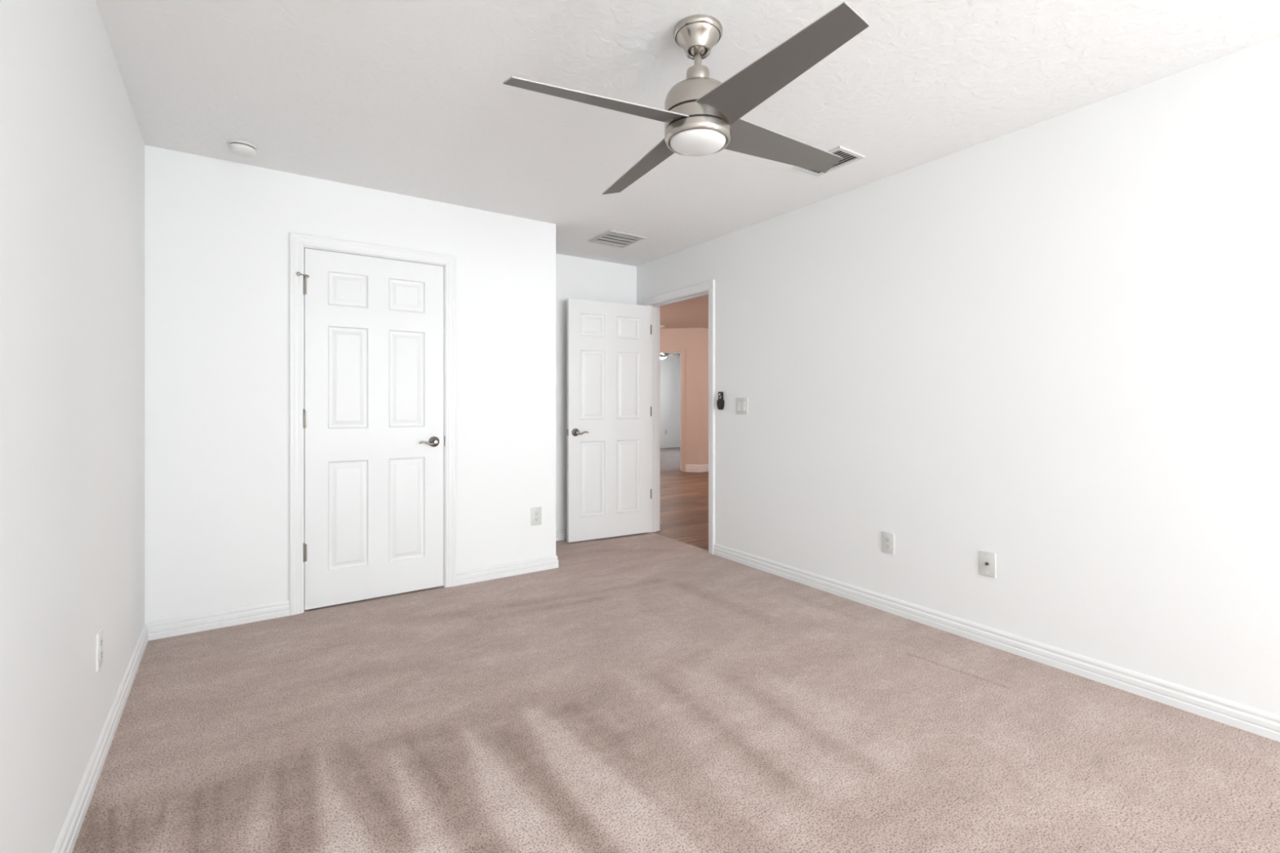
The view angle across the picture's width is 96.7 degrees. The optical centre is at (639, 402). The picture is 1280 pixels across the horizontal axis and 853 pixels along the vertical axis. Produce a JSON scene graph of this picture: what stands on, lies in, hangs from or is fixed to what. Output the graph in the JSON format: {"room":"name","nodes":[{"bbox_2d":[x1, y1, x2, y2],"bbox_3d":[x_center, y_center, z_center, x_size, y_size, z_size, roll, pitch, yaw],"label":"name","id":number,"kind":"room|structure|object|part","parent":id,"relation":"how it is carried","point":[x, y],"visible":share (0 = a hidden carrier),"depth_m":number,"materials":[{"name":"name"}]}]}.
{"room":"empty bedroom","nodes":[
{"label":"empty bedroom","id":0,"kind":"room"},
{"bbox_2d":[0,0,144,852],"bbox_3d":[-0.421,-0.050,-0.125,0.116,2.440,8.790,0,0,-36],"label":"wall","id":1,"kind":"structure","parent":0,"point":[72,144],"depth_m":1.46,"materials":[{"name":"white paint"}]},
{"bbox_2d":[96,626,102,671],"bbox_3d":[-1.749,0.796,1.841,0.009,0.120,0.074,0,0,-35],"label":"wall outlet","id":2,"kind":"object","parent":1,"relation":"attached to","point":[100,633],"visible":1,"depth_m":1.83,"materials":[{"name":"white plastic"}]},
{"bbox_2d":[51,622,148,852],"bbox_3d":[-0.171,1.127,-0.363,0.014,0.086,7.787,0,0,-36],"label":"baseboard","id":3,"kind":"structure","parent":1,"relation":"attached to","point":[66,840],"depth_m":1.78,"materials":[{"name":"white wood"}]},
{"bbox_2d":[144,145,555,622],"bbox_3d":[-1.571,-0.050,3.458,2.272,2.440,0.115,0,0,-34],"label":"wall","id":4,"kind":"structure","parent":0,"point":[216,231],"depth_m":3.08,"materials":[{"name":"white paint"}]},
{"bbox_2d":[145,599,289,640],"bbox_3d":[-2.184,1.127,2.965,0.606,0.086,0.014,0,0,-34],"label":"baseboard","id":5,"kind":"structure","parent":4,"relation":"attached to","point":[168,628],"depth_m":2.95,"materials":[{"name":"white wood"}]},
{"bbox_2d":[296,248,444,609],"bbox_3d":[-1.569,0.146,3.378,0.811,2.026,0.092,0,0,-34],"label":"door","id":6,"kind":"structure","parent":4,"relation":"in","point":[373,412],"depth_m":3.37,"materials":[{"name":"white wood"}]},
{"bbox_3d":[-1.307,0.244,3.534,0.134,0.067,0.057,0,0,-34],"label":"handle","id":7,"kind":"part","parent":6,"relation":"part of","materials":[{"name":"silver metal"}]},
{"bbox_2d":[288,231,456,615],"bbox_3d":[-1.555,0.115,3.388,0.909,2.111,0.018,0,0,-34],"label":"trim","id":8,"kind":"structure","parent":4,"relation":"attached to","point":[296,241],"depth_m":3.18,"materials":[{"name":"white wood"}]},
{"bbox_2d":[456,555,558,586],"bbox_3d":[-0.881,1.127,3.846,0.722,0.086,0.014,0,0,-34],"label":"baseboard","id":9,"kind":"structure","parent":4,"relation":"attached to","point":[477,575],"depth_m":3.83,"materials":[{"name":"white wood"}]},
{"bbox_2d":[530,506,541,525],"bbox_3d":[-0.722,0.789,3.958,0.078,0.124,0.009,0,0,-34],"label":"wall outlet","id":10,"kind":"object","parent":4,"relation":"attached to","point":[535,513],"visible":1,"depth_m":3.95,"materials":[{"name":"white plastic"}]},
{"bbox_2d":[555,253,636,530],"bbox_3d":[-1.532,-0.050,4.357,3.544,2.440,0.115,0,0,-34],"label":"wall","id":11,"kind":"structure","parent":0,"point":[576,277],"depth_m":4.89,"materials":[{"name":"white paint"}]},
{"bbox_2d":[555,528,567,541],"bbox_3d":[-0.513,1.127,4.967,1.172,0.086,0.014,0,0,-34],"label":"baseboard","id":12,"kind":"structure","parent":11,"relation":"attached to","point":[561,535],"depth_m":4.86,"materials":[{"name":"white wood"}]},
{"bbox_2d":[660,355,679,444],"bbox_3d":[-0.440,-0.050,14.135,6.100,2.440,0.115,0,0,-34],"label":"wall","id":13,"kind":"structure","parent":0,"point":[669,366],"depth_m":14.90,"materials":[{"name":"white paint"}]},
{"bbox_2d":[660,443,679,448],"bbox_3d":[-0.403,1.123,14.081,5.900,0.095,0.016,0,0,-34],"label":"baseboard","id":14,"kind":"structure","parent":13,"relation":"attached to","point":[677,445],"depth_m":14.87,"materials":[{"name":"white wood"}]},
{"bbox_2d":[71,532,1279,852],"bbox_3d":[0.017,1.170,2.075,3.592,0.001,5.420,0,0,-34],"label":"floor","id":15,"kind":"structure","parent":0,"point":[647,692],"depth_m":1.98,"materials":[{"name":"beige carpet"}]},
{"bbox_2d":[660,328,699,464],"bbox_3d":[0.152,-0.050,9.837,1.750,2.440,0.111,0,0,11],"label":"wall","id":16,"kind":"structure","parent":0,"point":[689,338],"depth_m":9.64,"materials":[{"name":"beige paint"}]},
{"bbox_2d":[660,351,681,352],"bbox_3d":[0.344,0.138,9.804,0.801,2.064,0.118,0,0,11],"label":"trim","id":17,"kind":"structure","parent":16,"relation":"attached to","point":[668,351],"depth_m":9.74,"materials":[{"name":"white wood"}]},
{"bbox_2d":[660,346,685,471],"bbox_3d":[0.332,0.112,9.738,0.904,2.116,0.019,0,0,11],"label":"trim","id":18,"kind":"structure","parent":16,"relation":"attached to","point":[682,349],"depth_m":9.65,"materials":[{"name":"beige paint"}]},
{"bbox_2d":[680,352,681,470],"bbox_3d":[0.833,0.147,10.157,0.053,2.026,0.760,0,0,18],"label":"door","id":19,"kind":"structure","parent":16,"relation":"in","point":[680,353],"depth_m":9.80,"materials":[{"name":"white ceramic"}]},
{"bbox_2d":[685,464,699,472],"bbox_3d":[0.891,1.110,9.628,0.237,0.125,0.021,0,0,11],"label":"baseboard","id":20,"kind":"structure","parent":16,"relation":"attached to","point":[689,468],"depth_m":9.62,"materials":[{"name":"white wood"}]},
{"bbox_2d":[653,447,708,550],"bbox_3d":[1.821,1.195,9.317,7.550,0.050,10.600,0,0,-34],"label":"floor","id":21,"kind":"structure","parent":0,"point":[684,495],"depth_m":6.70,"materials":[{"name":"brown wood"}]},
{"bbox_2d":[94,0,1279,328],"bbox_3d":[1.874,-1.320,4.103,9.500,0.100,13.300,0,0,-34],"label":"ceiling","id":22,"kind":"structure","parent":0,"point":[411,98],"depth_m":2.28,"materials":[{"name":"white paint"}]},
{"bbox_2d":[226,139,257,157],"bbox_3d":[-1.962,-1.250,2.808,0.123,0.041,0.123,0,0,-34],"label":"smoke detector","id":23,"kind":"object","parent":22,"relation":"attached to","point":[240,148],"visible":1,"depth_m":2.78,"materials":[{"name":"white plastic"}]},
{"bbox_2d":[587,230,646,248],"bbox_3d":[-0.179,-1.265,4.405,0.325,0.010,0.335,0,0,-34],"label":"ceiling vent","id":24,"kind":"object","parent":22,"relation":"in","point":[611,237],"visible":1,"depth_m":4.39,"materials":[{"name":"white metal"}]},
{"bbox_2d":[502,1,870,194],"bbox_3d":[0.198,-1.067,1.942,0.997,0.405,0.997,0,0,15],"label":"ceiling fan","id":25,"kind":"object","parent":22,"relation":"hanging from","point":[701,115],"visible":1,"depth_m":1.84,"materials":[{"name":"silver metal"}]},
{"bbox_3d":[-0.127,-0.937,1.759,0.575,0.069,0.142,0,0,-30],"label":"blade","id":26,"kind":"part","parent":25,"relation":"part of","materials":[{"name":"grey paint"}]},
{"bbox_3d":[0.014,-0.943,2.267,0.142,0.059,0.575,0,0,-30],"label":"blade","id":27,"kind":"part","parent":25,"relation":"part of","materials":[{"name":"grey paint"}]},
{"bbox_3d":[0.198,-0.882,1.942,0.191,0.035,0.191,0,0,-34],"label":"light globe","id":28,"kind":"part","parent":25,"relation":"part of","materials":[{"name":"white glass"}]},
{"bbox_3d":[0.381,-0.947,1.618,0.142,0.053,0.575,0,0,-30],"label":"blade","id":29,"kind":"part","parent":25,"relation":"part of","materials":[{"name":"grey paint"}]},
{"bbox_3d":[0.522,-0.952,2.126,0.575,0.046,0.142,0,0,-30],"label":"blade","id":30,"kind":"part","parent":25,"relation":"part of","materials":[{"name":"grey paint"}]},
{"bbox_2d":[792,146,865,177],"bbox_3d":[0.989,-1.265,2.992,0.205,0.010,0.300,0,0,-34],"label":"ceiling vent","id":31,"kind":"object","parent":22,"relation":"in","point":[848,156],"visible":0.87,"depth_m":2.96,"materials":[{"name":"white metal"}]},
{"bbox_2d":[699,328,708,464],"bbox_3d":[1.880,-0.050,10.281,2.200,2.440,0.115,0,0,-34],"label":"wall","id":32,"kind":"structure","parent":0,"point":[704,332],"depth_m":9.68,"materials":[{"name":"beige paint"}]},
{"bbox_2d":[699,464,708,472],"bbox_3d":[1.909,1.110,10.218,2.195,0.125,0.021,0,0,-34],"label":"baseboard","id":33,"kind":"structure","parent":32,"relation":"attached to","point":[703,468],"depth_m":9.65,"materials":[{"name":"white wood"}]},
{"bbox_2d":[636,36,1279,715],"bbox_3d":[2.370,-0.050,1.849,0.115,2.440,8.640,0,0,-34],"label":"wall","id":34,"kind":"structure","parent":0,"point":[1050,348],"depth_m":2.54,"materials":[{"name":"white paint"}]},
{"bbox_2d":[566,297,651,542],"bbox_3d":[-0.251,0.145,4.931,0.829,2.026,0.148,0,0,-29],"label":"door","id":35,"kind":"structure","parent":34,"relation":"in","point":[609,408],"depth_m":4.90,"materials":[{"name":"white wood"}]},
{"bbox_3d":[-0.497,0.246,4.741,0.134,0.067,0.057,0,0,-29],"label":"handle","id":36,"kind":"part","parent":35,"relation":"part of","materials":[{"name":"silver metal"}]},
{"bbox_2d":[648,289,708,532],"bbox_3d":[0.359,0.135,4.829,0.120,2.070,0.859,0,0,-34],"label":"trim","id":37,"kind":"structure","parent":34,"relation":"attached to","point":[655,308],"depth_m":5.16,"materials":[{"name":"white wood"}]},
{"bbox_2d":[643,280,715,554],"bbox_3d":[0.303,0.110,4.791,0.018,2.121,0.962,0,0,-34],"label":"trim","id":38,"kind":"structure","parent":34,"relation":"attached to","point":[709,285],"depth_m":4.42,"materials":[{"name":"white wood"}]},
{"bbox_2d":[716,400,724,409],"bbox_3d":[0.613,0.016,4.323,0.028,0.072,0.054,0,0,-34],"label":"remote holder","id":39,"kind":"object","parent":34,"relation":"attached to","point":[719,402],"visible":1,"depth_m":4.31,"materials":[{"name":"black plastic"}]},
{"bbox_2d":[717,391,723,408],"bbox_3d":[0.612,-0.023,4.322,0.020,0.122,0.043,0,0,-34],"label":"remote control","id":40,"kind":"object","parent":39,"relation":"in","point":[720,393],"visible":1,"depth_m":4.31,"materials":[{"name":"black plastic"}]},
{"bbox_2d":[736,397,747,414],"bbox_3d":[0.741,0.023,4.148,0.012,0.121,0.118,0,0,-34],"label":"light switch","id":41,"kind":"object","parent":34,"relation":"attached to","point":[741,402],"visible":1,"depth_m":4.14,"materials":[{"name":"white plastic"}]},
{"bbox_2d":[881,531,894,555],"bbox_3d":[1.391,0.785,3.190,0.009,0.118,0.074,0,0,-34],"label":"wall outlet","id":42,"kind":"object","parent":34,"relation":"attached to","point":[887,538],"visible":1,"depth_m":3.18,"materials":[{"name":"white plastic"}]},
{"bbox_2d":[884,543,890,549],"bbox_3d":[1.388,0.804,3.188,0.002,0.025,0.034,0,0,-34],"label":"receptacle","id":43,"kind":"object","parent":42,"relation":"attached to","point":[887,546],"depth_m":3.19,"materials":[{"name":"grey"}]},
{"bbox_2d":[884,537,890,542],"bbox_3d":[1.388,0.765,3.188,0.002,0.025,0.034,0,0,-34],"label":"receptacle","id":44,"kind":"object","parent":42,"relation":"attached to","point":[886,539],"depth_m":3.19,"materials":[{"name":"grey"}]},
{"bbox_2d":[979,550,995,577],"bbox_3d":[1.680,0.781,2.754,0.018,0.118,0.074,0,0,-34],"label":"outlet","id":45,"kind":"object","parent":34,"relation":"attached to","point":[987,559],"visible":1,"depth_m":2.75,"materials":[{"name":"white plastic"}]},
{"bbox_2d":[713,542,1279,742],"bbox_3d":[2.622,1.127,1.361,0.014,0.086,7.319,0,0,-34],"label":"baseboard","id":46,"kind":"structure","parent":34,"relation":"attached to","point":[1251,719],"depth_m":2.54,"materials":[{"name":"white wood"}]},
{"bbox_3d":[0.782,-1.264,12.327,6.300,0.011,4.650,0,0,-34],"label":"ceiling","id":47,"kind":"structure","parent":0,"visible":0},
{"bbox_2d":[660,352,679,359],"bbox_3d":[0.411,-1.067,11.200,0.997,0.405,0.997,0,0,-43],"label":"ceiling fan","id":48,"kind":"object","parent":47,"relation":"hanging from","point":[663,355],"visible":0.23,"depth_m":11.14,"materials":[{"name":"grey paint"}]},
{"bbox_3d":[0.783,-0.952,11.184,0.575,0.046,0.142,0,0,2],"label":"blade","id":49,"kind":"part","parent":48,"relation":"part of","materials":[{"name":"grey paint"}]},
{"bbox_3d":[0.909,-0.050,4.120,0.004,2.440,3.010,0,0,-34],"label":"wall","id":50,"kind":"structure","parent":0,"visible":0},
{"bbox_2d":[659,306,660,530],"bbox_3d":[0.417,0.110,4.868,0.018,2.121,0.962,0,0,-34],"label":"trim","id":51,"kind":"structure","parent":50,"relation":"attached to","point":[660,307],"depth_m":5.21,"materials":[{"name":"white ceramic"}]}
]}

